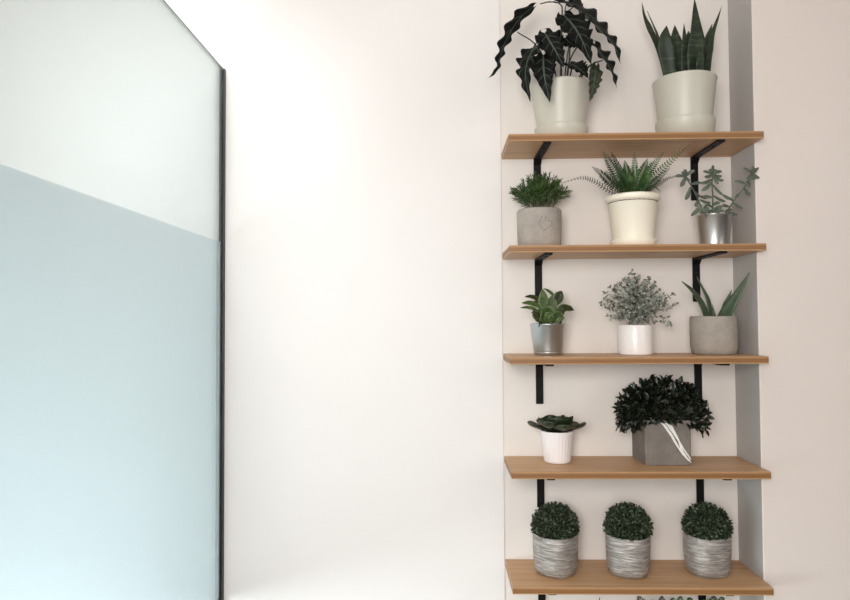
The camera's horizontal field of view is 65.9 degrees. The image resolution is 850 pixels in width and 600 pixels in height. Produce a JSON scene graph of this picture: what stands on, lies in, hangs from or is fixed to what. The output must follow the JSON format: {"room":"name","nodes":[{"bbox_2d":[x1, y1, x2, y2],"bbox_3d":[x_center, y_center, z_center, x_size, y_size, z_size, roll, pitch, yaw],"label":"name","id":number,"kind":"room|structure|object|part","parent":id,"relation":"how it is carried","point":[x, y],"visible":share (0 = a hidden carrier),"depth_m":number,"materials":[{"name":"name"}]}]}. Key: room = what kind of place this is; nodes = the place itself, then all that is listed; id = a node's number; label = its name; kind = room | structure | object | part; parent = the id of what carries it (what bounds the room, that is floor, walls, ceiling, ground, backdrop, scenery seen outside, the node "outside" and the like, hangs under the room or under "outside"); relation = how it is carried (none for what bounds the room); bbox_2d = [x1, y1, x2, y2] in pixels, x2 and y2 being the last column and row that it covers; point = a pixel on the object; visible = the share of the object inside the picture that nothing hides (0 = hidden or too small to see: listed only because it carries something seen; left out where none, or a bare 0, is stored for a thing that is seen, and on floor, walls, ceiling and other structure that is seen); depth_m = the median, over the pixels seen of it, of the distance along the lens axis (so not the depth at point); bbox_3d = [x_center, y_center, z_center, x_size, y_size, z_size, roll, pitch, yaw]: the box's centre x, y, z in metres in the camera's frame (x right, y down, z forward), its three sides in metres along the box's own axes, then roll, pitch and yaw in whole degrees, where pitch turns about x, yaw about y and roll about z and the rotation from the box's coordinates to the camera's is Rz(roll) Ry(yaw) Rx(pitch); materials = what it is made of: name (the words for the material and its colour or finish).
{"room":"bathroom","nodes":[
{"label":"bathroom","id":0,"kind":"room"},
{"bbox_2d":[164,0,739,599],"bbox_3d":[-1.232,0.082,2.430,4.616,3.000,0.200,0,-2,1],"label":"wall","id":1,"kind":"structure","parent":0,"point":[374,408],"depth_m":2.30,"materials":[{"name":"paint"}]},
{"bbox_2d":[533,142,550,179],"bbox_3d":[0.392,-0.423,2.195,0.025,0.152,0.227,0,-2,1],"label":"shelf bracket","id":2,"kind":"object","parent":1,"relation":"attached to","point":[544,147],"visible":0.7,"depth_m":2.26,"materials":[{"name":"metal"}]},
{"bbox_3d":[0.395,-0.420,2.305,0.025,0.152,0.006,0,-2,1],"label":"wall arm","id":3,"kind":"part","parent":2,"relation":"part of"},
{"bbox_3d":[0.391,-0.496,2.194,0.025,0.006,0.221,0,-2,1],"label":"shelf arm","id":4,"kind":"part","parent":2,"relation":"part of"},
{"bbox_2d":[534,253,552,302],"bbox_3d":[0.394,-0.070,2.184,0.025,0.152,0.227,0,-2,1],"label":"shelf bracket","id":5,"kind":"object","parent":1,"relation":"attached to","point":[538,261],"visible":0.82,"depth_m":2.29,"materials":[{"name":"metal"}]},
{"bbox_3d":[0.397,-0.067,2.294,0.025,0.152,0.006,0,-2,1],"label":"wall arm","id":6,"kind":"part","parent":5,"relation":"part of"},
{"bbox_3d":[0.393,-0.143,2.183,0.025,0.006,0.221,0,-2,1],"label":"shelf arm","id":7,"kind":"part","parent":5,"relation":"part of"},
{"bbox_2d":[536,364,553,403],"bbox_3d":[0.396,0.282,2.173,0.025,0.152,0.227,0,-2,1],"label":"shelf bracket","id":8,"kind":"object","parent":1,"relation":"attached to","point":[539,368],"visible":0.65,"depth_m":2.28,"materials":[{"name":"metal"}]},
{"bbox_3d":[0.399,0.285,2.283,0.025,0.152,0.006,0,-2,1],"label":"wall arm","id":9,"kind":"part","parent":8,"relation":"part of"},
{"bbox_2d":[538,594,551,599],"bbox_3d":[0.400,0.991,2.151,0.025,0.152,0.227,0,-2,1],"label":"shelf bracket","id":10,"kind":"object","parent":1,"relation":"attached to","point":[540,596],"visible":0.18,"depth_m":2.26,"materials":[{"name":"metal"}]},
{"bbox_3d":[0.402,0.995,2.261,0.025,0.152,0.006,0,-2,1],"label":"wall arm","id":11,"kind":"part","parent":10,"relation":"part of"},
{"bbox_2d":[537,479,554,506],"bbox_3d":[0.398,0.637,2.162,0.025,0.152,0.227,0,-2,1],"label":"shelf bracket","id":12,"kind":"object","parent":1,"relation":"attached to","point":[540,482],"visible":0.41,"depth_m":2.27,"materials":[{"name":"metal"}]},
{"bbox_3d":[0.401,0.640,2.272,0.025,0.152,0.006,0,-2,1],"label":"wall arm","id":13,"kind":"part","parent":12,"relation":"part of"},
{"bbox_2d":[502,131,763,158],"bbox_3d":[0.666,-0.513,2.185,0.799,0.023,0.237,0,-2,1],"label":"wall shelf","id":14,"kind":"object","parent":1,"relation":"attached to","point":[643,144],"visible":0.98,"depth_m":2.12,"materials":[{"name":"brown wood"}]},
{"bbox_2d":[490,0,620,133],"bbox_3d":[0.409,-0.788,2.112,0.378,0.526,0.274,1,-2,-40],"label":"potted alocasia","id":15,"kind":"object","parent":14,"relation":"on","point":[560,103],"visible":0.93,"depth_m":2.11,"materials":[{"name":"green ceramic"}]},
{"bbox_2d":[531,76,588,126],"bbox_3d":[0.455,-0.623,2.196,0.195,0.187,0.195,0,-2,1],"label":"pot","id":16,"kind":"object","parent":15,"relation":"on","point":[567,106],"depth_m":2.12,"materials":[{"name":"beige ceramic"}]},
{"bbox_2d":[642,0,721,131],"bbox_3d":[0.862,-0.754,2.181,0.222,0.455,0.203,-1,-2,32],"label":"potted snake plant","id":17,"kind":"object","parent":14,"relation":"on","point":[684,96],"visible":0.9,"depth_m":2.12,"materials":[{"name":"green plant"}]},
{"bbox_3d":[0.862,-0.630,2.178,0.204,0.196,0.204,0,-2,1],"label":"pot","id":18,"kind":"part","parent":17,"relation":"part of","materials":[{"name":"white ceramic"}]},
{"bbox_2d":[502,243,765,258],"bbox_3d":[0.668,-0.160,2.174,0.799,0.023,0.237,0,-2,1],"label":"wall shelf","id":19,"kind":"object","parent":1,"relation":"attached to","point":[620,251],"visible":1,"depth_m":2.06,"materials":[{"name":"brown wood"}]},
{"bbox_2d":[508,171,571,244],"bbox_3d":[0.391,-0.301,2.176,0.224,0.262,0.196,0,-2,1],"label":"plant","id":20,"kind":"object","parent":19,"relation":"on","point":[538,224],"visible":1,"depth_m":2.14,"materials":[{"name":"green plant"}]},
{"bbox_3d":[0.382,-0.235,2.194,0.147,0.131,0.147,0,-2,1],"label":"pot","id":21,"kind":"part","parent":20,"relation":"part of","materials":[{"name":"grey concrete"}]},
{"bbox_2d":[563,145,688,244],"bbox_3d":[0.650,-0.334,2.167,0.424,0.325,0.197,0,-2,1],"label":"potted fern","id":22,"kind":"object","parent":19,"relation":"on","point":[632,211],"visible":0.94,"depth_m":2.11,"materials":[{"name":"white ceramic"}]},
{"bbox_2d":[605,191,660,239],"bbox_3d":[0.688,-0.260,2.172,0.179,0.168,0.179,0,-2,1],"label":"pot","id":23,"kind":"object","parent":22,"relation":"on","point":[632,214],"depth_m":2.11,"materials":[{"name":"beige ceramic"}]},
{"bbox_2d":[675,165,759,243],"bbox_3d":[0.943,-0.302,2.162,0.276,0.257,0.140,0,-2,1],"label":"potted sedum","id":24,"kind":"object","parent":19,"relation":"on","point":[712,228],"visible":0.97,"depth_m":2.12,"materials":[{"name":"silver metal"}]},
{"bbox_3d":[0.878,-0.333,2.133,0.094,0.133,0.010,1,-2,-33],"label":"stem","id":25,"kind":"part","parent":24,"relation":"part of","materials":[{"name":"green plant"}]},
{"bbox_3d":[0.933,-0.336,2.129,0.006,0.139,0.046,-1,-2,22],"label":"stem","id":26,"kind":"part","parent":24,"relation":"part of","materials":[{"name":"green plant"}]},
{"bbox_2d":[694,213,732,243],"bbox_3d":[0.955,-0.226,2.170,0.118,0.106,0.118,0,-2,1],"label":"pot","id":27,"kind":"object","parent":24,"relation":"on","point":[712,228],"depth_m":2.13,"materials":[{"name":"silver metal"}]},
{"bbox_3d":[1.019,-0.337,2.140,0.096,0.142,0.009,-2,-2,35],"label":"stem","id":28,"kind":"part","parent":24,"relation":"part of","materials":[{"name":"green plant"}]},
{"bbox_2d":[503,353,768,364],"bbox_3d":[0.670,0.192,2.163,0.799,0.023,0.237,0,-2,1],"label":"wall shelf","id":29,"kind":"object","parent":1,"relation":"attached to","point":[516,358],"visible":0.88,"depth_m":2.05,"materials":[{"name":"brown wood"}]},
{"bbox_2d":[520,288,573,355],"bbox_3d":[0.399,0.071,2.179,0.176,0.223,0.141,0,-2,1],"label":"potted peperomia","id":30,"kind":"object","parent":29,"relation":"on","point":[548,335],"visible":1,"depth_m":2.14,"materials":[{"name":"grey metal"}]},
{"bbox_2d":[530,323,565,351],"bbox_3d":[0.410,0.129,2.188,0.120,0.101,0.120,0,-2,1],"label":"pot","id":31,"kind":"object","parent":30,"relation":"on","point":[546,337],"depth_m":2.14,"materials":[{"name":"grey metal"}]},
{"bbox_2d":[599,268,678,354],"bbox_3d":[0.722,0.037,2.159,0.275,0.286,0.162,0,-2,1],"label":"shrub","id":32,"kind":"object","parent":29,"relation":"on","point":[635,338],"visible":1,"depth_m":2.13,"materials":[{"name":"green plant"}]},
{"bbox_2d":[618,325,652,354],"bbox_3d":[0.699,0.132,2.180,0.111,0.099,0.111,0,-2,1],"label":"pot","id":33,"kind":"object","parent":32,"relation":"on","point":[632,339],"depth_m":2.13,"materials":[{"name":"white ceramic"}]},
{"bbox_2d":[681,272,749,354],"bbox_3d":[0.938,0.046,2.175,0.226,0.266,0.159,0,-2,1],"label":"aloe","id":34,"kind":"object","parent":29,"relation":"on","point":[710,334],"visible":1,"depth_m":2.12,"materials":[{"name":"grey concrete"}]},
{"bbox_2d":[689,316,737,354],"bbox_3d":[0.958,0.116,2.179,0.147,0.126,0.147,0,-2,1],"label":"pot","id":35,"kind":"object","parent":34,"relation":"on","point":[709,335],"depth_m":2.12,"materials":[{"name":"grey concrete"}]},
{"bbox_2d":[504,456,770,478],"bbox_3d":[0.672,0.548,2.152,0.799,0.023,0.237,0,-2,1],"label":"wall shelf","id":36,"kind":"object","parent":1,"relation":"attached to","point":[519,467],"visible":1,"depth_m":2.07,"materials":[{"name":"brown wood"}]},
{"bbox_2d":[527,415,585,463],"bbox_3d":[0.440,0.460,2.180,0.163,0.156,0.170,1,-2,-29],"label":"rosette succulent","id":37,"kind":"object","parent":36,"relation":"on","point":[557,432],"visible":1,"depth_m":2.15,"materials":[{"name":"white ceramic"}]},
{"bbox_2d":[540,430,573,463],"bbox_3d":[0.440,0.486,2.187,0.110,0.104,0.110,0,-2,1],"label":"pot","id":38,"kind":"object","parent":37,"relation":"on","point":[556,444],"depth_m":2.15,"materials":[{"name":"white ceramic"}]},
{"bbox_2d":[612,374,713,465],"bbox_3d":[0.780,0.389,2.162,0.327,0.293,0.206,0,-2,1],"label":"potted plant","id":39,"kind":"object","parent":36,"relation":"on","point":[659,438],"visible":1,"depth_m":2.12,"materials":[{"name":"green plant"}]},
{"bbox_2d":[632,415,690,465],"bbox_3d":[0.786,0.464,2.189,0.148,0.145,0.147,0,-2,1],"label":"pot","id":40,"kind":"object","parent":39,"relation":"on","point":[661,444],"depth_m":2.12,"materials":[{"name":"grey concrete"}]},
{"bbox_2d":[505,559,773,595],"bbox_3d":[0.674,0.902,2.141,0.799,0.023,0.237,0,-2,1],"label":"wall shelf","id":41,"kind":"object","parent":1,"relation":"attached to","point":[591,577],"visible":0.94,"depth_m":2.07,"materials":[{"name":"brown wood"}]},
{"bbox_2d":[530,501,580,578],"bbox_3d":[0.427,0.777,2.156,0.163,0.229,0.162,-1,-2,24],"label":"boxwood","id":42,"kind":"object","parent":41,"relation":"on","point":[555,527],"visible":1,"depth_m":2.11,"materials":[{"name":"ceramic"}]},
{"bbox_2d":[533,528,577,578],"bbox_3d":[0.428,0.828,2.155,0.141,0.128,0.141,1,-2,-44],"label":"pot","id":43,"kind":"object","parent":42,"relation":"on","point":[555,555],"depth_m":2.10,"materials":[{"name":"grey ceramic"}]},
{"bbox_2d":[602,501,653,578],"bbox_3d":[0.665,0.776,2.147,0.163,0.229,0.164,0,-2,-17],"label":"boxwood","id":44,"kind":"object","parent":41,"relation":"on","point":[627,526],"visible":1,"depth_m":2.10,"materials":[{"name":"green plant"}]},
{"bbox_2d":[605,530,650,578],"bbox_3d":[0.664,0.827,2.146,0.141,0.128,0.141,-1,-2,27],"label":"pot","id":45,"kind":"object","parent":44,"relation":"on","point":[627,555],"depth_m":2.09,"materials":[{"name":"grey ceramic"}]},
{"bbox_2d":[680,501,733,578],"bbox_3d":[0.922,0.774,2.146,0.163,0.229,0.164,-2,-2,36],"label":"boxwood","id":46,"kind":"object","parent":41,"relation":"on","point":[707,543],"visible":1,"depth_m":2.09,"materials":[{"name":"green plant"}]},
{"bbox_2d":[683,529,731,578],"bbox_3d":[0.922,0.825,2.144,0.141,0.128,0.141,0,-2,-9],"label":"pot","id":47,"kind":"object","parent":46,"relation":"on","point":[706,556],"depth_m":2.08,"materials":[{"name":"grey ceramic"}]},
{"bbox_2d":[690,140,724,200],"bbox_3d":[0.938,-0.427,2.181,0.025,0.152,0.227,0,-2,1],"label":"shelf bracket","id":48,"kind":"object","parent":1,"relation":"attached to","point":[694,159],"visible":0.86,"depth_m":2.29,"materials":[{"name":"metal"}]},
{"bbox_3d":[0.941,-0.423,2.291,0.025,0.152,0.006,0,-2,1],"label":"wall arm","id":49,"kind":"part","parent":48,"relation":"part of"},
{"bbox_3d":[0.938,-0.500,2.180,0.025,0.006,0.221,0,-2,1],"label":"shelf arm","id":50,"kind":"part","parent":48,"relation":"part of"},
{"bbox_2d":[692,251,727,301],"bbox_3d":[0.940,-0.073,2.170,0.025,0.152,0.227,0,-2,1],"label":"shelf bracket","id":51,"kind":"object","parent":1,"relation":"attached to","point":[696,261],"visible":0.79,"depth_m":2.28,"materials":[{"name":"metal"}]},
{"bbox_3d":[0.943,-0.070,2.280,0.025,0.152,0.006,0,-2,1],"label":"wall arm","id":52,"kind":"part","parent":51,"relation":"part of"},
{"bbox_3d":[0.940,-0.146,2.169,0.025,0.006,0.221,0,-2,1],"label":"shelf arm","id":53,"kind":"part","parent":51,"relation":"part of"},
{"bbox_2d":[694,364,729,399],"bbox_3d":[0.942,0.278,2.159,0.025,0.152,0.227,0,-2,1],"label":"shelf bracket","id":54,"kind":"object","parent":1,"relation":"attached to","point":[697,367],"visible":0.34,"depth_m":2.27,"materials":[{"name":"metal"}]},
{"bbox_3d":[0.945,0.282,2.270,0.025,0.152,0.006,0,-2,1],"label":"wall arm","id":55,"kind":"part","parent":54,"relation":"part of"},
{"bbox_2d":[696,479,731,502],"bbox_3d":[0.944,0.634,2.148,0.025,0.152,0.227,0,-2,1],"label":"shelf bracket","id":56,"kind":"object","parent":1,"relation":"attached to","point":[699,482],"visible":0.3,"depth_m":2.25,"materials":[{"name":"metal"}]},
{"bbox_3d":[0.947,0.637,2.259,0.025,0.152,0.006,0,-2,1],"label":"wall arm","id":57,"kind":"part","parent":56,"relation":"part of"},
{"bbox_2d":[698,595,733,599],"bbox_3d":[0.946,0.988,2.137,0.025,0.152,0.227,0,-2,1],"label":"shelf bracket","id":58,"kind":"object","parent":1,"relation":"attached to","point":[700,597],"visible":0.16,"depth_m":2.24,"materials":[{"name":"metal"}]},
{"bbox_3d":[0.949,0.991,2.248,0.025,0.152,0.006,0,-2,1],"label":"wall arm","id":59,"kind":"part","parent":58,"relation":"part of"},
{"bbox_3d":[0.676,1.256,2.130,0.799,0.023,0.237,0,-2,1],"label":"wall shelf","id":60,"kind":"object","parent":1,"relation":"attached to","visible":0},
{"bbox_2d":[637,595,724,599],"bbox_3d":[0.806,1.089,2.123,0.330,0.308,0.151,0,-2,1],"label":"fern","id":61,"kind":"object","parent":60,"relation":"on","point":[638,596],"visible":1,"depth_m":2.08,"materials":[{"name":"green plant"}]},
{"bbox_2d":[728,0,849,599],"bbox_3d":[2.665,0.055,2.249,3.184,3.000,0.369,0,-2,1],"label":"wall","id":62,"kind":"structure","parent":0,"point":[789,60],"depth_m":2.11,"materials":[{"name":"paint"}]},
{"bbox_3d":[0.297,1.534,-0.505,7.800,0.100,6.100,0,-2,1],"label":"floor","id":63,"kind":"structure","parent":0,"visible":0},
{"bbox_2d":[0,0,225,599],"bbox_3d":[-0.736,0.348,1.383,0.018,2.397,1.849,0,-2,1],"label":"glass wall","id":64,"kind":"structure","parent":63,"relation":"on","point":[113,112],"depth_m":1.53,"materials":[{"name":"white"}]},
{"bbox_3d":[-0.743,-0.848,1.412,0.009,0.004,1.833,0,-2,1],"label":"head trim","id":65,"kind":"part","parent":64,"relation":"part of","materials":[{"name":"black metal"}]}
]}

